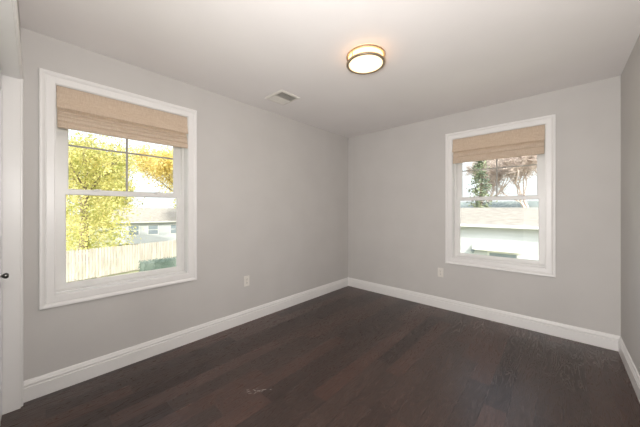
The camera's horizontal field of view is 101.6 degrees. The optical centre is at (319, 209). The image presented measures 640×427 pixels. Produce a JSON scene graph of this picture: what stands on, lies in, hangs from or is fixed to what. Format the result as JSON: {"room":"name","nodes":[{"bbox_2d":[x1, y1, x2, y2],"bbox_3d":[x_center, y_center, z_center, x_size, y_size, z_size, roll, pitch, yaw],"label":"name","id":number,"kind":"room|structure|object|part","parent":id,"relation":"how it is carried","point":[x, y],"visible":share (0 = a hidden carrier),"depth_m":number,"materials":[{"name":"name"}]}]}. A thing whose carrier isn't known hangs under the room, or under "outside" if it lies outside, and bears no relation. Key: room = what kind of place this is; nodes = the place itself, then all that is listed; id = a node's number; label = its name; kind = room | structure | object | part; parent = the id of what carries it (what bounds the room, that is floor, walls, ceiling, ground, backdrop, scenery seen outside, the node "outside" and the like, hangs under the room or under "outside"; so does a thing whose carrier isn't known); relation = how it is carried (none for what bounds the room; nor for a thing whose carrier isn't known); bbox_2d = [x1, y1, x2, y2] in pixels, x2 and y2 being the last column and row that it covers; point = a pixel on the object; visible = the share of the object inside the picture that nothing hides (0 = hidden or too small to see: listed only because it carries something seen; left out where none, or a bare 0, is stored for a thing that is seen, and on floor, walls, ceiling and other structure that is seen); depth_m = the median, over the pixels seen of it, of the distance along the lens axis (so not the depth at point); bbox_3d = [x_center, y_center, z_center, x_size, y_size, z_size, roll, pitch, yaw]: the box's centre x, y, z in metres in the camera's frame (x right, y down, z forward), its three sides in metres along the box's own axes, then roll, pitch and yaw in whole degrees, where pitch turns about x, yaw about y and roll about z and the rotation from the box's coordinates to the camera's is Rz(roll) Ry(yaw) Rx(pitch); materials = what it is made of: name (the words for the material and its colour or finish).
{"room":"empty bedroom","nodes":[
{"label":"empty bedroom","id":0,"kind":"room"},
{"bbox_2d":[17,0,20,40],"bbox_3d":[-0.894,0.034,0.638,2.978,2.440,0.140,0,0,43],"label":"wall","id":1,"kind":"structure","parent":0,"point":[17,0],"depth_m":1.57,"materials":[{"name":"paint"}]},
{"bbox_2d":[0,68,1,423],"bbox_3d":[-1.793,0.213,1.436,0.423,2.062,0.035,0,0,43],"label":"door","id":2,"kind":"structure","parent":1,"relation":"in","point":[0,68],"depth_m":1.54,"materials":[{"name":"white paint"}]},
{"bbox_2d":[0,273,8,278],"bbox_3d":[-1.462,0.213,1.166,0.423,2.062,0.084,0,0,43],"label":"door knob","id":3,"kind":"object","parent":2,"relation":"attached to","point":[5,275],"depth_m":1.27,"materials":[{"name":"black metal"}]},
{"bbox_2d":[0,0,22,414],"bbox_3d":[-1.304,0.182,1.022,1.855,2.143,0.152,0,0,43],"label":"door frame","id":4,"kind":"structure","parent":1,"relation":"attached to","point":[9,60],"depth_m":1.62,"materials":[{"name":"white wood"}]},
{"bbox_2d":[21,27,347,388],"bbox_3d":[-0.792,0.034,3.099,0.200,2.440,3.905,0,0,43],"label":"wall","id":5,"kind":"structure","parent":0,"point":[272,188],"depth_m":2.67,"materials":[{"name":"paint"}]},
{"bbox_2d":[39,68,196,309],"bbox_3d":[-1.604,-0.138,2.193,0.221,1.620,1.030,0,0,43],"label":"window","id":6,"kind":"structure","parent":5,"relation":"in","point":[54,291],"depth_m":1.95,"materials":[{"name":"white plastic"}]},
{"bbox_3d":[-1.658,-0.487,2.243,0.026,0.733,0.853,0,0,43],"label":"sash","id":7,"kind":"part","parent":6,"relation":"part of","materials":[{"name":"white plastic"}]},
{"bbox_3d":[-1.647,-0.138,2.232,0.106,1.460,0.870,0,0,43],"label":"frame","id":8,"kind":"part","parent":6,"relation":"part of","materials":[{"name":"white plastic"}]},
{"bbox_3d":[-1.629,0.222,2.216,0.026,0.729,0.852,0,0,43],"label":"sash","id":9,"kind":"part","parent":6,"relation":"part of","materials":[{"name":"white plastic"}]},
{"bbox_3d":[-1.605,0.587,2.194,0.094,0.010,0.866,0,0,43],"label":"sill","id":10,"kind":"part","parent":6,"relation":"part of","materials":[{"name":"white wood"}]},
{"bbox_2d":[56,85,187,147],"bbox_3d":[-1.540,-0.715,2.134,0.072,0.300,0.864,0,0,43],"label":"roman shade","id":11,"kind":"object","parent":6,"relation":"attached to","point":[77,110],"visible":1,"depth_m":2.06,"materials":[{"name":"beige fabric"}]},
{"bbox_2d":[23,277,347,402],"bbox_3d":[-0.729,1.187,3.009,0.016,0.135,3.552,0,0,43],"label":"baseboard","id":12,"kind":"structure","parent":5,"relation":"attached to","point":[45,384],"depth_m":2.23,"materials":[{"name":"white wood"}]},
{"bbox_2d":[244,275,248,286],"bbox_3d":[-0.819,0.797,2.916,0.009,0.115,0.070,0,0,43],"label":"wall outlet","id":13,"kind":"object","parent":5,"relation":"attached to","point":[246,278],"visible":1,"depth_m":2.91,"materials":[{"name":"plastic"}]},
{"bbox_2d":[0,286,639,426],"bbox_3d":[0.379,1.314,2.025,3.378,0.121,3.905,0,0,43],"label":"floor","id":14,"kind":"structure","parent":0,"point":[348,356],"depth_m":1.94,"materials":[{"name":"brown wood"}]},
{"bbox_2d":[19,0,639,137],"bbox_3d":[0.379,-1.246,2.025,3.378,0.120,3.905,0,0,43],"label":"ceiling","id":15,"kind":"structure","parent":0,"point":[443,57],"depth_m":1.88,"materials":[{"name":"paint"}]},
{"bbox_2d":[265,90,299,104],"bbox_3d":[-0.398,-1.237,2.768,0.282,0.128,0.254,0,0,43],"label":"ceiling vent","id":16,"kind":"object","parent":15,"relation":"in","point":[282,97],"visible":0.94,"depth_m":2.76,"materials":[{"name":"metal"}]},
{"bbox_2d":[346,44,384,74],"bbox_3d":[0.349,-1.148,2.001,0.295,0.076,0.295,0,0,43],"label":"ceiling light","id":17,"kind":"object","parent":15,"relation":"attached to","point":[363,59],"visible":1,"depth_m":1.95,"materials":[{"name":"white glass"}]},
{"bbox_2d":[348,47,382,58],"bbox_3d":[0.349,-1.151,2.001,0.263,0.063,0.263,0,0,43],"label":"diffuser","id":18,"kind":"object","parent":17,"relation":"attached to","point":[357,52],"depth_m":1.89,"materials":[{"name":"white glass"}]},
{"bbox_2d":[349,55,382,72],"bbox_3d":[0.349,-1.116,2.001,0.262,0.008,0.262,0,0,43],"label":"diffuser","id":19,"kind":"object","parent":17,"relation":"attached to","point":[357,63],"depth_m":1.99,"materials":[{"name":"white glass"}]},
{"bbox_2d":[348,76,620,335],"bbox_3d":[1.631,0.034,3.391,2.978,2.440,0.200,0,0,43],"label":"wall","id":20,"kind":"structure","parent":0,"point":[396,175],"depth_m":2.86,"materials":[{"name":"paint"}]},
{"bbox_2d":[438,268,442,276],"bbox_3d":[1.539,0.802,3.333,0.070,0.115,0.009,0,0,43],"label":"wall outlet","id":21,"kind":"object","parent":20,"relation":"attached to","point":[440,270],"visible":1,"depth_m":3.33,"materials":[{"name":"plastic"}]},
{"bbox_2d":[348,277,619,350],"bbox_3d":[1.558,1.187,3.311,2.978,0.135,0.016,0,0,43],"label":"baseboard","id":22,"kind":"structure","parent":20,"relation":"attached to","point":[592,337],"depth_m":2.88,"materials":[{"name":"white wood"}]},
{"bbox_2d":[445,114,555,277],"bbox_3d":[2.025,-0.138,3.010,1.030,1.620,0.221,0,0,43],"label":"window","id":23,"kind":"structure","parent":20,"relation":"in","point":[546,162],"depth_m":2.84,"materials":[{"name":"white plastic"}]},
{"bbox_2d":[452,125,544,163],"bbox_3d":[1.970,-0.715,2.950,0.864,0.300,0.060,0,0,43],"label":"roman shade","id":24,"kind":"object","parent":23,"relation":"attached to","point":[527,141],"visible":1,"depth_m":2.89,"materials":[{"name":"beige fabric"}]},
{"bbox_3d":[1.958,-0.786,2.937,0.864,0.158,0.027,0,0,43],"label":"flat panel","id":25,"kind":"part","parent":24,"relation":"part of","materials":[{"name":"beige fabric"}]},
{"bbox_3d":[2.026,0.587,3.011,0.866,0.010,0.094,0,0,43],"label":"sill","id":26,"kind":"part","parent":23,"relation":"part of","materials":[{"name":"white wood"}]},
{"bbox_3d":[2.064,-0.138,3.052,0.870,1.460,0.106,0,0,43],"label":"frame","id":27,"kind":"part","parent":23,"relation":"part of","materials":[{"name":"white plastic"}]},
{"bbox_3d":[2.047,0.222,3.034,0.852,0.729,0.026,0,0,43],"label":"sash","id":28,"kind":"part","parent":23,"relation":"part of","materials":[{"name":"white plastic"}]},
{"bbox_3d":[2.074,-0.487,3.064,0.853,0.733,0.026,0,0,43],"label":"sash","id":29,"kind":"part","parent":23,"relation":"part of","materials":[{"name":"white plastic"}]},
{"bbox_2d":[463,159,536,201],"bbox_3d":[27.281,-3.340,40.418,7.494,14.987,15.054,0,0,12],"label":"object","id":30,"kind":"object","parent":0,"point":[493,160],"visible":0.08,"depth_m":43.41,"materials":[{"name":"brown plant"}]},
{"bbox_2d":[621,34,639,374],"bbox_3d":[1.550,0.034,0.951,0.200,2.440,3.905,0,0,43],"label":"wall","id":31,"kind":"structure","parent":0,"point":[630,76],"depth_m":1.96,"materials":[{"name":"paint"}]},
{"bbox_2d":[618,336,639,402],"bbox_3d":[1.450,1.187,1.002,0.016,0.135,3.565,0,0,43],"label":"baseboard","id":32,"kind":"structure","parent":31,"relation":"attached to","point":[632,372],"depth_m":1.94,"materials":[{"name":"white wood"}]},
{"label":"outside","id":33,"kind":"structure","parent":0,"visible":0},
{"bbox_2d":[66,218,158,282],"bbox_3d":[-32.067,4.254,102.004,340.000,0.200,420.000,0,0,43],"label":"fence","id":34,"kind":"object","parent":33,"point":[100,229],"depth_m":23.28,"materials":[{"name":"beige wood"}]},
{"bbox_2d":[72,263,111,280],"bbox_3d":[-11.196,3.345,13.010,0.929,1.634,1.942,0,0,43],"label":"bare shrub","id":35,"kind":"object","parent":34,"relation":"on","point":[109,263],"visible":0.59,"depth_m":12.96,"materials":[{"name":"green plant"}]},
{"bbox_2d":[66,130,150,262],"bbox_3d":[-17.968,-1.100,20.668,11.069,10.508,7.771,0,0,39],"label":"leafy tree","id":36,"kind":"object","parent":34,"relation":"on","point":[93,160],"visible":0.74,"depth_m":19.47,"materials":[{"name":"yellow plant"}]},
{"bbox_2d":[73,168,143,230],"bbox_3d":[-39.262,-2.110,47.674,13.009,12.528,8.235,0,0,22],"label":"leafy tree","id":37,"kind":"object","parent":34,"relation":"on","point":[124,186],"visible":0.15,"depth_m":46.47,"materials":[{"name":"yellow plant"}]},
{"bbox_2d":[66,240,175,281],"bbox_3d":[-13.373,3.248,16.764,0.154,1.812,10.075,0,0,31],"label":"wooden fence","id":38,"kind":"object","parent":34,"relation":"on","point":[146,251],"visible":0.57,"depth_m":16.83,"materials":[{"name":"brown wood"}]},
{"bbox_2d":[110,208,175,244],"bbox_3d":[-21.061,1.969,36.255,11.800,4.370,7.410,0,0,-29],"label":"house","id":39,"kind":"structure","parent":34,"relation":"on","point":[161,226],"depth_m":32.86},
{"bbox_3d":[-22.619,2.504,31.695,1.000,1.100,0.012,0,0,-29],"label":"pane","id":40,"kind":"part","parent":39,"relation":"part of","materials":[{"name":"grey glass"}]},
{"bbox_3d":[-20.878,2.504,32.679,1.000,1.100,0.012,0,0,-29],"label":"pane","id":41,"kind":"part","parent":39,"relation":"part of","materials":[{"name":"grey glass"}]},
{"bbox_3d":[-18.788,2.504,33.860,1.000,1.100,0.012,0,0,-29],"label":"pane","id":42,"kind":"part","parent":39,"relation":"part of","materials":[{"name":"grey glass"}]},
{"bbox_2d":[120,140,172,192],"bbox_3d":[-16.126,-1.858,27.607,8.491,12.024,9.660,0,0,-25],"label":"leafy tree","id":43,"kind":"object","parent":34,"relation":"on","point":[162,167],"visible":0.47,"depth_m":26.28,"materials":[{"name":"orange plant"}]},
{"bbox_2d":[138,257,175,271],"bbox_3d":[-9.544,3.550,16.047,0.943,1.216,2.634,0,0,41],"label":"hedge","id":44,"kind":"object","parent":34,"relation":"on","point":[153,264],"visible":0.44,"depth_m":15.48,"materials":[{"name":"green plant"}]},
{"bbox_2d":[465,160,497,207],"bbox_3d":[13.775,-0.246,22.453,4.053,8.800,4.510,0,0,43],"label":"evergreen tree","id":45,"kind":"object","parent":34,"relation":"on","point":[480,174],"visible":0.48,"depth_m":22.45,"materials":[{"name":"green plant"}]},
{"bbox_2d":[460,207,538,260],"bbox_3d":[11.053,2.014,15.571,14.800,4.280,8.110,0,0,43],"label":"house","id":46,"kind":"structure","parent":34,"relation":"on","point":[500,232],"depth_m":13.01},
{"bbox_3d":[8.902,2.774,12.723,1.100,1.260,0.012,0,0,43],"label":"pane","id":47,"kind":"part","parent":46,"relation":"part of","materials":[{"name":"grey glass"}]},
{"bbox_2d":[460,201,538,207],"bbox_3d":[21.628,1.594,29.617,24.800,5.120,8.910,0,0,43],"label":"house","id":48,"kind":"structure","parent":34,"relation":"on","point":[500,204],"depth_m":29.01,"materials":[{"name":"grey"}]},
{"bbox_2d":[479,155,536,206],"bbox_3d":[19.268,-1.248,22.917,7.963,10.803,9.163,0,0,2],"label":"bare tree","id":49,"kind":"object","parent":34,"relation":"on","point":[516,172],"visible":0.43,"depth_m":23.54,"materials":[{"name":"brown plant"}]}
]}

